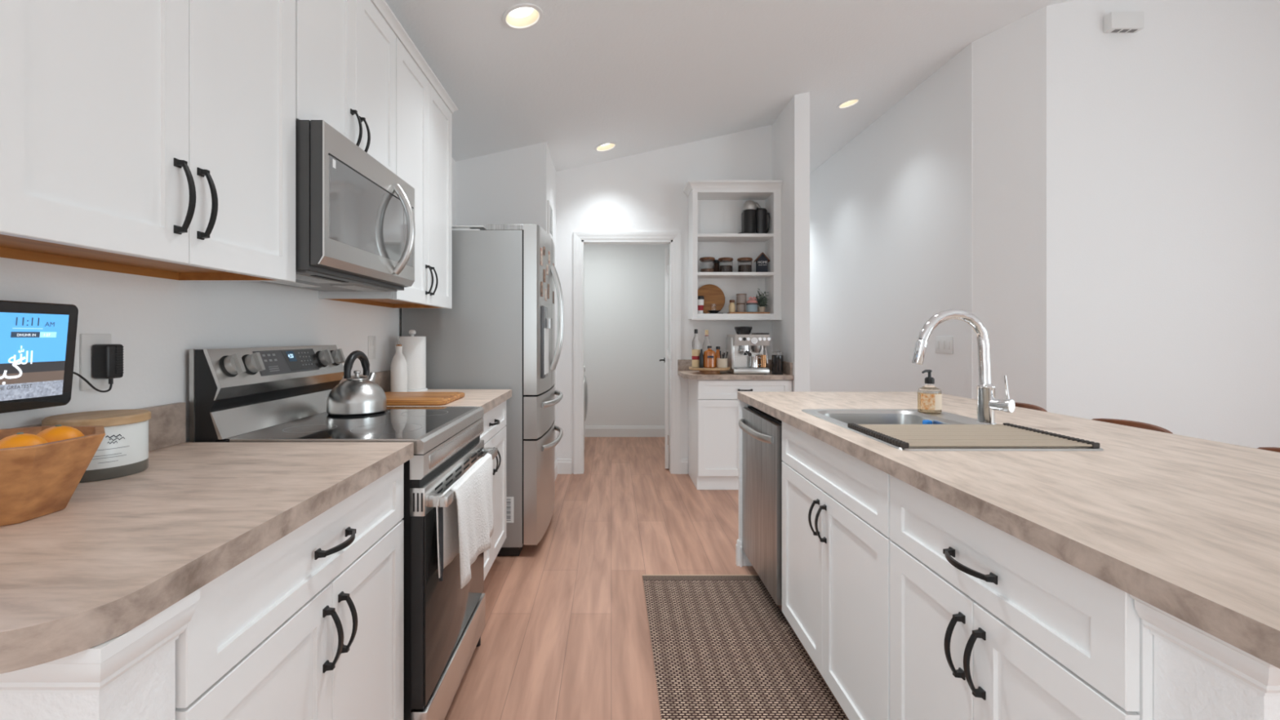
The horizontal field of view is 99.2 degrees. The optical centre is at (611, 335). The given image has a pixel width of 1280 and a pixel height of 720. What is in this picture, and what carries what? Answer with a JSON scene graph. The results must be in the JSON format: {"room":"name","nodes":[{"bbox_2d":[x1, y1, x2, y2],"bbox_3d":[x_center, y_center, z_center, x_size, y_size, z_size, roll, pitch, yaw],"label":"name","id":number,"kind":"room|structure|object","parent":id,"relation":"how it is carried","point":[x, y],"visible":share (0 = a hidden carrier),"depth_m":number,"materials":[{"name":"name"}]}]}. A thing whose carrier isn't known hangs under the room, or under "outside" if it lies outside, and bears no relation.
{"room":"kitchen","nodes":[
{"label":"kitchen","id":0,"kind":"room"},
{"bbox_2d":[0,640,175,719],"bbox_3d":[-0.884,0.790,0.669,0.611,0.910,0.108,0,0,0],"label":"wall","id":1,"kind":"structure","parent":0,"point":[148,691],"depth_m":0.64,"materials":[{"name":"white paint"}]},
{"bbox_2d":[0,588,199,693],"bbox_3d":[-0.868,0.367,0.652,0.644,0.066,0.140,0,0,0],"label":"trim","id":2,"kind":"structure","parent":1,"relation":"attached to","point":[93,669],"depth_m":0.60,"materials":[{"name":"white paint"}]},
{"bbox_2d":[0,156,455,442],"bbox_3d":[-1.250,-0.045,2.000,0.120,2.581,6.000,0,0,0],"label":"wall","id":3,"kind":"structure","parent":0,"point":[157,322],"depth_m":1.47,"materials":[{"name":"white paint"}]},
{"bbox_2d":[0,300,78,413],"bbox_3d":[-1.160,0.040,0.979,0.059,0.213,0.357,0,0,0],"label":"tablet","id":4,"kind":"object","parent":3,"relation":"attached to","point":[37,340],"visible":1,"depth_m":1.08,"materials":[{"name":"black glass"}]},
{"bbox_2d":[80,333,111,391],"bbox_3d":[-1.187,0.059,1.254,0.006,0.128,0.073,0,0,0],"label":"wall outlet","id":5,"kind":"object","parent":3,"relation":"attached to","point":[86,341],"visible":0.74,"depth_m":1.23,"materials":[{"name":"white plastic"}]},
{"bbox_2d":[73,344,123,392],"bbox_3d":[-1.163,0.074,1.209,0.042,0.110,0.139,0,0,0],"label":"power adapter","id":6,"kind":"object","parent":3,"relation":"attached to","point":[107,359],"visible":1,"depth_m":1.24,"materials":[{"name":"black plastic"}]},
{"bbox_2d":[11,402,186,451],"bbox_3d":[-1.179,0.237,1.012,0.019,0.110,0.972,0,0,0],"label":"backsplash","id":7,"kind":"structure","parent":3,"relation":"attached to","point":[167,422],"depth_m":1.43,"materials":[{"name":"laminate"}]},
{"bbox_2d":[0,0,295,282],"bbox_3d":[-1.013,-0.684,1.126,0.352,1.070,0.762,0,0,0],"label":"upper cabinet","id":8,"kind":"object","parent":3,"relation":"attached to","point":[149,138],"visible":1,"depth_m":1.06,"materials":[{"name":"white paint"}]},
{"bbox_2d":[295,0,395,174],"bbox_3d":[-1.013,-0.912,1.860,0.352,0.614,0.698,0,0,0],"label":"upper cabinet","id":9,"kind":"object","parent":3,"relation":"attached to","point":[345,50],"visible":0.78,"depth_m":1.81,"materials":[{"name":"white paint"}]},
{"bbox_2d":[259,120,415,291],"bbox_3d":[-0.955,-0.389,1.860,0.465,0.426,0.695,0,0,0],"label":"microwave","id":10,"kind":"object","parent":9,"relation":"attached to","point":[355,228],"visible":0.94,"depth_m":1.68,"materials":[{"name":"grey metal"}]},
{"bbox_2d":[338,369,391,391],"bbox_3d":[-1.179,0.237,2.608,0.019,0.110,0.754,0,0,0],"label":"backsplash","id":11,"kind":"structure","parent":3,"relation":"attached to","point":[382,378],"depth_m":2.79,"materials":[{"name":"laminate"}]},
{"bbox_2d":[368,336,375,359],"bbox_3d":[-1.186,0.058,2.697,0.008,0.115,0.075,0,0,0],"label":"wall outlet","id":12,"kind":"object","parent":3,"relation":"attached to","point":[371,340],"visible":0.98,"depth_m":2.69,"materials":[{"name":"white plastic"}]},
{"bbox_2d":[319,36,451,308],"bbox_3d":[-1.013,-0.684,2.596,0.352,1.070,0.767,0,0,0],"label":"upper cabinet","id":13,"kind":"object","parent":3,"relation":"attached to","point":[423,120],"visible":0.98,"depth_m":2.55,"materials":[{"name":"white paint"}]},
{"bbox_2d":[370,0,457,113],"bbox_3d":[-1.018,-1.238,1.875,0.343,0.033,2.261,0,0,0],"label":"crown molding","id":14,"kind":"structure","parent":13,"relation":"attached to","point":[381,6],"depth_m":2.35,"materials":[{"name":"white paint"}]},
{"bbox_2d":[328,409,386,416],"bbox_3d":[-0.955,0.285,2.045,0.200,0.005,0.200,0,0,0],"label":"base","id":15,"kind":"object","parent":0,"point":[358,412],"depth_m":1.96,"materials":[{"name":"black metal"}]},
{"bbox_2d":[455,142,555,460],"bbox_3d":[-0.844,-0.121,4.603,0.693,2.732,0.875,0,0,0],"label":"wall","id":16,"kind":"structure","parent":0,"point":[514,186],"depth_m":4.17,"materials":[{"name":"white paint"}]},
{"bbox_2d":[546,200,553,240],"bbox_3d":[-0.488,-0.920,4.360,0.016,0.270,0.280,0,0,0],"label":"air vent","id":17,"kind":"object","parent":16,"relation":"in","point":[549,208],"visible":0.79,"depth_m":4.34,"materials":[{"name":"white plastic"}]},
{"bbox_2d":[584,244,669,426],"bbox_3d":[0.000,-0.005,6.770,2.400,2.500,0.100,0,0,0],"label":"wall","id":18,"kind":"structure","parent":0,"point":[624,284],"depth_m":6.72,"materials":[{"name":"white paint"}]},
{"bbox_2d":[584,426,669,436],"bbox_3d":[-0.050,1.177,6.712,2.100,0.135,0.014,0,0,0],"label":"baseboard","id":19,"kind":"structure","parent":18,"relation":"attached to","point":[589,431],"depth_m":6.71,"materials":[{"name":"white paint"}]},
{"bbox_2d":[444,436,848,719],"bbox_3d":[1.950,1.295,2.350,6.700,0.100,13.300,0,0,0],"label":"floor","id":20,"kind":"structure","parent":0,"point":[566,635],"depth_m":2.73,"materials":[{"name":"wood"}]},
{"bbox_2d":[175,463,403,719],"bbox_3d":[-0.861,0.789,1.107,0.657,0.909,0.765,0,0,0],"label":"base cabinet","id":21,"kind":"object","parent":20,"relation":"on","point":[308,626],"visible":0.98,"depth_m":1.04,"materials":[{"name":"white paint"}]},
{"bbox_2d":[0,402,413,674],"bbox_3d":[-0.867,0.258,1.012,0.645,0.151,0.972,0,0,0],"label":"countertop","id":22,"kind":"structure","parent":21,"relation":"on","point":[80,576],"depth_m":0.84,"materials":[{"name":"laminate"}]},
{"bbox_2d":[0,425,105,526],"bbox_3d":[-1.004,0.230,0.883,0.268,0.124,0.268,0,0,0],"label":"fruit bowl","id":23,"kind":"object","parent":22,"relation":"on","point":[36,481],"visible":0.98,"depth_m":0.86,"materials":[{"name":"brown wood"}]},
{"bbox_2d":[0,432,48,448],"bbox_3d":[-0.930,0.188,0.856,0.071,0.072,0.071,0,0,0],"label":"orange","id":24,"kind":"object","parent":23,"relation":"in","point":[20,439],"visible":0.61,"depth_m":0.84,"materials":[{"name":"orange food"}]},
{"bbox_2d":[36,424,84,442],"bbox_3d":[-0.944,0.188,0.929,0.071,0.072,0.071,0,0,0],"label":"orange","id":25,"kind":"object","parent":23,"relation":"in","point":[58,433],"visible":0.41,"depth_m":0.92,"materials":[{"name":"orange food"}]},
{"bbox_2d":[41,408,151,482],"bbox_3d":[-1.087,0.229,1.155,0.169,0.126,0.169,0,0,0],"label":"jar candle","id":26,"kind":"object","parent":22,"relation":"on","point":[123,451],"visible":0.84,"depth_m":1.12,"materials":[{"name":"white glass"}]},
{"bbox_2d":[79,419,148,482],"bbox_3d":[-1.087,0.238,1.155,0.160,0.108,0.160,0,0,0],"label":"jar","id":27,"kind":"object","parent":26,"relation":"attached to","point":[123,451],"depth_m":1.12,"materials":[{"name":"grey ceramic"}]},
{"bbox_2d":[189,345,497,719],"bbox_3d":[-0.818,0.640,1.867,0.711,1.208,0.711,0,0,0],"label":"oven range","id":28,"kind":"object","parent":20,"relation":"on","point":[263,394],"visible":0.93,"depth_m":1.66,"materials":[{"name":"silver metal"}]},
{"bbox_2d":[215,406,483,455],"bbox_3d":[-0.810,0.314,1.867,0.579,0.052,0.711,0,0,0],"label":"cooktop","id":29,"kind":"object","parent":28,"relation":"in","point":[432,430],"depth_m":1.72,"materials":[{"name":"black glass"}]},
{"bbox_2d":[326,350,386,416],"bbox_3d":[-0.955,0.171,2.045,0.205,0.234,0.205,0,0,-45],"label":"tea kettle","id":30,"kind":"object","parent":28,"relation":"on","point":[357,395],"visible":1,"depth_m":1.98,"materials":[{"name":"silver metal"}]},
{"bbox_2d":[435,453,493,588],"bbox_3d":[-0.463,0.600,1.815,0.072,0.304,0.560,0,0,0],"label":"dish towel","id":31,"kind":"object","parent":28,"relation":"hanging from","point":[465,526],"visible":0.98,"depth_m":1.72,"materials":[{"name":"white fabric"}]},
{"bbox_2d":[401,224,563,555],"bbox_3d":[-0.742,0.308,3.499,0.865,1.870,0.912,0,0,0],"label":"refrigerator","id":32,"kind":"object","parent":20,"relation":"on","point":[498,331],"visible":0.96,"depth_m":3.04,"materials":[{"name":"grey metal"}]},
{"bbox_2d":[451,226,486,230],"bbox_3d":[-0.920,-0.607,3.192,0.400,0.025,0.275,0,0,0],"label":"paper stack","id":33,"kind":"object","parent":32,"relation":"on","point":[453,228],"visible":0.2,"depth_m":3.07,"materials":[{"name":"white paper"}]},
{"bbox_2d":[480,400,506,579],"bbox_3d":[-0.861,0.789,2.591,0.657,0.909,0.718,0,0,0],"label":"base cabinet","id":34,"kind":"object","parent":20,"relation":"on","point":[494,434],"visible":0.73,"depth_m":2.73,"materials":[{"name":"white paint"}]},
{"bbox_2d":[338,369,511,413],"bbox_3d":[-0.867,0.258,2.608,0.645,0.151,0.754,0,0,0],"label":"countertop","id":35,"kind":"structure","parent":34,"relation":"on","point":[488,399],"depth_m":2.71,"materials":[{"name":"laminate"}]},
{"bbox_2d":[390,336,407,391],"bbox_3d":[-1.088,0.146,2.790,0.082,0.292,0.082,0,0,0],"label":"dispenser","id":36,"kind":"object","parent":35,"relation":"on","point":[398,371],"visible":0.89,"depth_m":2.76,"materials":[{"name":"white ceramic"}]},
{"bbox_2d":[407,329,427,391],"bbox_3d":[-1.062,0.129,2.905,0.156,0.326,0.156,0,0,0],"label":"paper towel holder","id":37,"kind":"object","parent":35,"relation":"on","point":[411,332],"visible":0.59,"depth_m":2.89,"materials":[{"name":"white plastic"}]},
{"bbox_2d":[398,336,426,389],"bbox_3d":[-1.062,0.141,2.905,0.138,0.278,0.138,0,0,0],"label":"paper towel roll","id":38,"kind":"object","parent":37,"relation":"on","point":[414,348],"visible":0.83,"depth_m":2.85,"materials":[{"name":"white paper"}]},
{"bbox_2d":[384,391,464,405],"bbox_3d":[-0.912,0.281,2.453,0.425,0.022,0.345,0,0,0],"label":"cutting board","id":39,"kind":"object","parent":35,"relation":"on","point":[393,398],"visible":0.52,"depth_m":2.37,"materials":[{"name":"brown wood"}]},
{"bbox_2d":[584,365,587,421],"bbox_3d":[-0.630,0.750,5.625,0.779,0.970,0.650,0,0,0],"label":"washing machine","id":40,"kind":"object","parent":20,"relation":"on","point":[585,380],"visible":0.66,"depth_m":5.49,"materials":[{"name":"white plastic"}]},
{"bbox_2d":[688,378,791,489],"bbox_3d":[1.073,0.798,4.620,0.757,0.892,0.590,0,0,0],"label":"base cabinet","id":41,"kind":"object","parent":20,"relation":"on","point":[713,404],"visible":0.38,"depth_m":4.37,"materials":[{"name":"white paint"}]},
{"bbox_2d":[677,359,793,379],"bbox_3d":[1.028,0.281,4.627,0.855,0.137,0.584,0,0,0],"label":"countertop","id":42,"kind":"structure","parent":41,"relation":"on","point":[683,371],"depth_m":4.37,"materials":[{"name":"laminate"}]},
{"bbox_2d":[688,366,730,373],"bbox_3d":[0.825,0.286,4.560,0.344,0.052,0.344,0,0,0],"label":"lazy susan","id":43,"kind":"object","parent":42,"relation":"on","point":[702,371],"visible":0.88,"depth_m":4.47,"materials":[{"name":"brown wood"}]},
{"bbox_2d":[691,328,700,367],"bbox_3d":[0.708,0.102,4.540,0.070,0.320,0.069,0,0,0],"label":"liquor bottle","id":44,"kind":"object","parent":43,"relation":"on","point":[695,342],"visible":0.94,"depth_m":4.51,"materials":[{"name":"clear glass"}]},
{"bbox_2d":[699,349,703,368],"bbox_3d":[0.745,0.185,4.490,0.036,0.154,0.036,0,0,0],"label":"sauce bottle","id":45,"kind":"object","parent":43,"relation":"on","point":[701,355],"visible":1,"depth_m":4.48,"materials":[{"name":"black glass"}]},
{"bbox_2d":[702,329,711,354],"bbox_3d":[0.815,0.105,4.640,0.074,0.314,0.073,0,0,0],"label":"liquor bottle","id":46,"kind":"object","parent":43,"relation":"on","point":[706,343],"visible":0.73,"depth_m":4.62,"materials":[{"name":"clear glass"}]},
{"bbox_2d":[703,346,715,368],"bbox_3d":[0.814,0.172,4.498,0.104,0.180,0.065,0,0,0],"label":"decanter","id":47,"kind":"object","parent":43,"relation":"on","point":[709,355],"visible":1,"depth_m":4.47,"materials":[{"name":"orange glass"}]},
{"bbox_2d":[715,346,721,367],"bbox_3d":[0.905,0.175,4.610,0.056,0.174,0.055,0,0,0],"label":"sauce bottle","id":48,"kind":"object","parent":43,"relation":"on","point":[717,348],"visible":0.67,"depth_m":4.59,"materials":[{"name":"orange"}]},
{"bbox_2d":[716,358,727,368],"bbox_3d":[0.914,0.223,4.490,0.090,0.078,0.090,0,0,0],"label":"pot","id":49,"kind":"object","parent":43,"relation":"on","point":[721,362],"visible":0.99,"depth_m":4.45,"materials":[{"name":"beige ceramic"}]},
{"bbox_2d":[725,326,770,374],"bbox_3d":[1.152,0.116,4.536,0.313,0.394,0.368,0,0,0],"label":"espresso machine","id":50,"kind":"object","parent":42,"relation":"on","point":[740,347],"visible":0.98,"depth_m":4.50,"materials":[{"name":"silver metal"}]},
{"bbox_2d":[733,367,767,368],"bbox_3d":[1.154,0.264,4.484,0.257,0.007,0.112,0,0,0],"label":"drip tray","id":51,"kind":"object","parent":50,"relation":"on","point":[734,367],"depth_m":4.46,"materials":[{"name":"metal"}]},
{"bbox_2d":[750,355,760,368],"bbox_3d":[1.192,0.212,4.475,0.092,0.094,0.068,0,0,0],"label":"milk jug","id":52,"kind":"object","parent":50,"relation":"on","point":[754,359],"visible":1,"depth_m":4.45,"materials":[{"name":"silver metal"}]},
{"bbox_2d":[760,355,767,367],"bbox_3d":[1.253,0.207,4.470,0.056,0.104,0.056,0,0,0],"label":"copper cup","id":53,"kind":"object","parent":50,"relation":"on","point":[763,363],"visible":0.94,"depth_m":4.45,"materials":[{"name":"brown metal"}]},
{"bbox_2d":[771,350,783,374],"bbox_3d":[1.355,0.213,4.430,0.092,0.200,0.092,0,0,0],"label":"coffee canister","id":54,"kind":"object","parent":42,"relation":"on","point":[777,357],"visible":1,"depth_m":4.39,"materials":[{"name":"black glass"}]},
{"bbox_2d":[642,574,848,719],"bbox_3d":[0.464,1.240,1.884,0.607,0.009,1.868,0,0,0],"label":"kitchen rug","id":55,"kind":"object","parent":20,"relation":"on","point":[722,646],"visible":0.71,"depth_m":2.10,"materials":[{"name":"brown fabric"}]},
{"bbox_2d":[737,405,782,604],"bbox_3d":[0.980,0.811,2.615,0.657,0.864,0.652,0,0,0],"label":"dishwasher","id":56,"kind":"object","parent":20,"relation":"on","point":[762,433],"visible":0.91,"depth_m":2.54,"materials":[{"name":"silver metal"}]},
{"bbox_2d":[747,405,782,425],"bbox_3d":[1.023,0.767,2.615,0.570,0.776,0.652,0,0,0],"label":"control panel","id":57,"kind":"object","parent":56,"relation":"in","point":[776,421],"depth_m":2.61,"materials":[{"name":"black"}]},
{"bbox_2d":[782,421,892,719],"bbox_3d":[0.998,0.795,1.843,0.635,0.898,0.880,0,0,0],"label":"base cabinet","id":58,"kind":"object","parent":20,"relation":"on","point":[836,540],"visible":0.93,"depth_m":1.72,"materials":[{"name":"white paint"}]},
{"bbox_2d":[737,391,1279,668],"bbox_3d":[1.219,0.324,1.737,1.058,0.039,2.478,0,0,0],"label":"countertop","id":59,"kind":"structure","parent":58,"relation":"on","point":[1188,527],"depth_m":1.02,"materials":[{"name":"laminate"}]},
{"bbox_2d":[801,408,1103,450],"bbox_3d":[1.046,0.399,1.836,0.550,0.199,0.792,0,0,0],"label":"sink","id":60,"kind":"object","parent":59,"relation":"in","point":[840,417],"visible":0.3,"depth_m":2.06,"materials":[{"name":"silver metal"}]},
{"bbox_2d":[917,369,942,413],"bbox_3d":[1.248,0.215,2.132,0.083,0.168,0.083,0,0,0],"label":"soap dispenser","id":61,"kind":"object","parent":60,"relation":"on","point":[929,396],"visible":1,"depth_m":2.10,"materials":[{"name":"clear glass"}]},
{"bbox_2d":[917,383,942,413],"bbox_3d":[1.248,0.242,2.132,0.083,0.115,0.083,0,0,0],"label":"bottle","id":62,"kind":"object","parent":61,"relation":"attached to","point":[929,396],"depth_m":2.10,"materials":[{"name":"clear glass"}]},
{"bbox_2d":[847,422,1099,448],"bbox_3d":[1.040,0.292,1.617,0.529,0.014,0.336,0,0,0],"label":"drying rack","id":63,"kind":"object","parent":60,"relation":"on","point":[1006,434],"visible":1,"depth_m":1.58,"materials":[{"name":"beige"}]},
{"bbox_2d":[911,308,1014,424],"bbox_3d":[1.183,0.103,1.833,0.309,0.392,0.106,0,0,0],"label":"kitchen faucet","id":64,"kind":"object","parent":59,"relation":"on","point":[987,403],"visible":0.99,"depth_m":1.84,"materials":[{"name":"silver metal"}]},
{"bbox_2d":[889,475,1153,719],"bbox_3d":[0.998,0.795,1.076,0.635,0.898,0.646,0,0,0],"label":"base cabinet","id":65,"kind":"object","parent":20,"relation":"on","point":[986,623],"visible":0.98,"depth_m":1.01,"materials":[{"name":"white paint"}]},
{"bbox_2d":[1014,402,1047,412],"bbox_3d":[1.766,0.783,2.571,0.432,0.926,0.425,0,0,0],"label":"counter stool","id":66,"kind":"object","parent":20,"relation":"on","point":[1016,404],"visible":0.1,"depth_m":2.55,"materials":[{"name":"brown wood"}]},
{"bbox_2d":[1092,417,1173,433],"bbox_3d":[1.766,0.783,2.030,0.432,0.926,0.425,0,0,0],"label":"counter stool","id":67,"kind":"object","parent":20,"relation":"on","point":[1128,423],"visible":0.07,"depth_m":2.03,"materials":[{"name":"brown wood"}]},
{"bbox_2d":[1257,447,1279,452],"bbox_3d":[1.766,0.783,1.471,0.432,0.926,0.425,0,0,0],"label":"counter stool","id":68,"kind":"object","parent":20,"relation":"on","point":[1273,449],"visible":0.02,"depth_m":1.59,"materials":[{"name":"brown wood"}]},
{"bbox_2d":[555,124,772,473],"bbox_3d":[0.525,-0.349,4.980,2.150,3.189,0.120,0,0,0],"label":"wall","id":69,"kind":"structure","parent":0,"point":[643,192],"depth_m":4.92,"materials":[{"name":"white paint"}]},
{"bbox_2d":[556,458,571,474],"bbox_3d":[-0.424,1.177,4.912,0.132,0.135,0.014,0,0,0],"label":"baseboard","id":70,"kind":"structure","parent":69,"relation":"attached to","point":[564,465],"depth_m":4.91,"materials":[{"name":"white paint"}]},
{"bbox_2d":[573,231,680,474],"bbox_3d":[0.144,0.152,4.973,0.969,2.185,0.143,0,0,0],"label":"trim","id":71,"kind":"structure","parent":69,"relation":"attached to","point":[580,239],"depth_m":4.91,"materials":[{"name":"white paint"}]},
{"bbox_2d":[659,248,669,468],"bbox_3d":[0.532,0.209,5.437,0.106,2.048,0.792,0,0,6],"label":"door","id":72,"kind":"structure","parent":69,"relation":"in","point":[667,265],"depth_m":5.05,"materials":[{"name":"white paint"}]},
{"bbox_2d":[680,458,687,474],"bbox_3d":[0.656,1.177,4.912,0.067,0.135,0.014,0,0,0],"label":"baseboard","id":73,"kind":"structure","parent":69,"relation":"attached to","point":[683,461],"depth_m":4.91,"materials":[{"name":"white paint"}]},
{"bbox_2d":[683,180,782,319],"bbox_3d":[1.054,-0.729,4.761,0.801,1.181,0.316,0,0,0],"label":"upper cabinet","id":74,"kind":"object","parent":69,"relation":"attached to","point":[715,207],"visible":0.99,"depth_m":4.79,"materials":[{"name":"white paint"}]},
{"bbox_2d":[697,295,704,313],"bbox_3d":[0.776,-0.270,4.730,0.066,0.156,0.065,0,0,0],"label":"cup","id":75,"kind":"object","parent":74,"relation":"on","point":[700,299],"visible":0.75,"depth_m":4.71,"materials":[{"name":"white plastic"}]},
{"bbox_2d":[699,257,715,271],"bbox_3d":[0.844,-0.618,4.780,0.136,0.140,0.136,0,0,0],"label":"storage jar","id":76,"kind":"object","parent":74,"relation":"on","point":[707,264],"visible":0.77,"depth_m":4.72,"materials":[{"name":"clear glass"}]},
{"bbox_2d":[697,284,724,313],"bbox_3d":[0.883,-0.329,4.867,0.274,0.272,0.054,0,0,0],"label":"round board","id":77,"kind":"object","parent":74,"relation":"on","point":[712,294],"visible":0.77,"depth_m":4.86,"materials":[{"name":"brown wood"}]},
{"bbox_2d":[714,259,718,271],"bbox_3d":[0.936,-0.612,4.840,0.056,0.128,0.055,0,0,0],"label":"spice jar","id":78,"kind":"object","parent":74,"relation":"on","point":[716,261],"visible":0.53,"depth_m":4.82,"materials":[{"name":"brown glass"}]},
{"bbox_2d":[718,257,733,271],"bbox_3d":[1.005,-0.616,4.780,0.132,0.136,0.132,0,0,0],"label":"storage jar","id":79,"kind":"object","parent":74,"relation":"on","point":[725,264],"visible":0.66,"depth_m":4.73,"materials":[{"name":"clear glass"}]},
{"bbox_2d":[737,257,752,271],"bbox_3d":[1.174,-0.616,4.780,0.132,0.136,0.132,0,0,0],"label":"storage jar","id":80,"kind":"object","parent":74,"relation":"on","point":[744,264],"visible":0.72,"depth_m":4.73,"materials":[{"name":"clear glass"}]},
{"bbox_2d":[727,311,769,313],"bbox_3d":[1.196,-0.199,4.750,0.342,0.014,0.130,0,0,0],"label":"wooden tray","id":81,"kind":"object","parent":74,"relation":"on","point":[730,312],"visible":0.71,"depth_m":4.68,"materials":[{"name":"brown wood"}]},
{"bbox_2d":[728,299,735,312],"bbox_3d":[1.053,-0.261,4.740,0.054,0.108,0.054,0,0,0],"label":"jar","id":82,"kind":"object","parent":81,"relation":"on","point":[731,306],"visible":0.93,"depth_m":4.72,"materials":[{"name":"beige glass"}]},
{"bbox_2d":[736,303,745,311],"bbox_3d":[1.135,-0.245,4.760,0.078,0.078,0.078,0,0,0],"label":"canister","id":83,"kind":"object","parent":81,"relation":"on","point":[740,307],"visible":0.78,"depth_m":4.73,"materials":[{"name":"beige ceramic"}]},
{"bbox_2d":[736,293,746,303],"bbox_3d":[1.139,-0.326,4.760,0.090,0.082,0.090,0,0,0],"label":"canister","id":84,"kind":"object","parent":83,"relation":"on","point":[740,298],"visible":1,"depth_m":4.72,"materials":[{"name":"beige ceramic"}]},
{"bbox_2d":[746,296,757,311],"bbox_3d":[1.222,-0.274,4.718,0.098,0.136,0.098,0,0,0],"label":"candy jar","id":85,"kind":"object","parent":81,"relation":"on","point":[752,304],"visible":0.94,"depth_m":4.68,"materials":[{"name":"blue"}]},
{"bbox_2d":[754,288,768,311],"bbox_3d":[1.315,-0.310,4.767,0.151,0.208,0.141,0,0,42],"label":"potted plant","id":86,"kind":"object","parent":81,"relation":"on","point":[761,302],"visible":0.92,"depth_m":4.75,"materials":[{"name":"green plant"}]},
{"bbox_2d":[737,200,770,233],"bbox_3d":[1.237,-1.034,4.771,0.279,0.311,0.198,0,0,0],"label":"pod coffee maker","id":87,"kind":"object","parent":74,"relation":"on","point":[753,217],"visible":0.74,"depth_m":4.74,"materials":[{"name":"black plastic"}]},
{"bbox_2d":[754,252,769,271],"bbox_3d":[1.325,-0.641,4.784,0.124,0.186,0.063,0,0,0],"label":"sign","id":88,"kind":"object","parent":74,"relation":"on","point":[762,260],"visible":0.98,"depth_m":4.76,"materials":[{"name":"grey wood"}]},
{"bbox_2d":[384,0,1071,173],"bbox_3d":[1.950,-2.070,2.350,6.700,1.561,13.300,0,0,0],"label":"ceiling","id":89,"kind":"structure","parent":0,"point":[639,76],"depth_m":3.48,"materials":[{"name":"white paint"}]},
{"bbox_2d":[502,3,542,30],"bbox_3d":[-0.418,-1.513,2.560,0.192,0.070,0.196,0,0,0],"label":"recessed light","id":90,"kind":"object","parent":89,"relation":"in","point":[520,16],"visible":0.93,"depth_m":2.59,"materials":[{"name":"white paint"}]},
{"bbox_2d":[594,142,617,151],"bbox_3d":[-0.047,-1.594,4.550,0.192,0.070,0.196,0,0,0],"label":"recessed light","id":91,"kind":"object","parent":89,"relation":"in","point":[606,146],"visible":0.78,"depth_m":4.60,"materials":[{"name":"beige"}]},
{"bbox_2d":[836,97,860,108],"bbox_3d":[2.090,-2.059,4.790,0.192,0.070,0.196,0,0,0],"label":"recessed light","id":92,"kind":"object","parent":89,"relation":"in","point":[853,101],"visible":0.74,"depth_m":4.83,"materials":[{"name":"beige"}]},
{"bbox_2d":[738,400,752,565],"bbox_3d":[1.058,0.795,1.798,0.725,0.900,2.347,0,0,0],"label":"wall","id":93,"kind":"structure","parent":0,"point":[745,562],"depth_m":2.94,"materials":[{"name":"white paint"}]},
{"bbox_2d":[735,538,742,567],"bbox_3d":[1.040,1.177,2.958,0.720,0.135,0.056,0,0,0],"label":"baseboard","id":94,"kind":"structure","parent":93,"relation":"attached to","point":[739,544],"depth_m":2.94,"materials":[{"name":"white paint"}]},
{"bbox_2d":[753,345,761,352],"bbox_3d":[1.208,0.107,4.490,0.064,0.061,0.064,0,0,0],"label":"portafilter","id":95,"kind":"object","parent":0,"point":[757,348],"depth_m":4.47,"materials":[{"name":"metal"}]},
{"bbox_2d":[772,91,809,391],"bbox_3d":[1.516,-0.347,4.623,0.120,3.184,0.613,0,0,0],"label":"wall partition","id":96,"kind":"structure","parent":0,"point":[791,129],"depth_m":4.32,"materials":[{"name":"white paint"}]},
{"bbox_2d":[809,42,972,399],"bbox_3d":[2.731,-0.479,6.465,0.118,3.448,4.870,0,0,0],"label":"wall","id":97,"kind":"structure","parent":0,"point":[891,211],"depth_m":5.11,"materials":[{"name":"white paint"}]},
{"bbox_2d":[935,336,952,354],"bbox_3d":[2.665,0.073,4.348,0.013,0.134,0.213,0,0,0],"label":"light switch","id":98,"kind":"object","parent":97,"relation":"attached to","point":[944,344],"visible":1,"depth_m":4.34,"materials":[{"name":"white plastic"}]},
{"bbox_2d":[972,6,1046,409],"bbox_3d":[2.862,-0.508,3.902,0.128,3.506,0.446,0,0,-39],"label":"wall","id":99,"kind":"structure","parent":0,"point":[1009,63],"depth_m":3.84,"materials":[{"name":"white paint"}]},
{"bbox_2d":[1046,0,1279,448],"bbox_3d":[4.077,-0.742,3.750,2.247,3.974,0.120,0,0,0],"label":"wall","id":100,"kind":"structure","parent":0,"point":[1163,137],"depth_m":3.69,"materials":[{"name":"white paint"}]},
{"bbox_2d":[1103,11,1144,33],"bbox_3d":[3.445,-2.108,3.658,0.220,0.114,0.065,0,0,0],"label":"door chime","id":101,"kind":"object","parent":100,"relation":"attached to","point":[1115,22],"visible":1,"depth_m":3.62,"materials":[{"name":"white plastic"}]},
{"bbox_2d":[1153,635,1279,719],"bbox_3d":[1.035,0.795,0.689,0.570,0.900,0.127,0,0,0],"label":"wall","id":102,"kind":"structure","parent":0,"point":[1185,687],"depth_m":0.70,"materials":[{"name":"white paint"}]},
{"bbox_2d":[1129,594,1279,696],"bbox_3d":[1.018,0.378,0.672,0.603,0.066,0.160,0,0,0],"label":"trim","id":103,"kind":"structure","parent":102,"relation":"attached to","point":[1254,673],"depth_m":0.66,"materials":[{"name":"white paint"}]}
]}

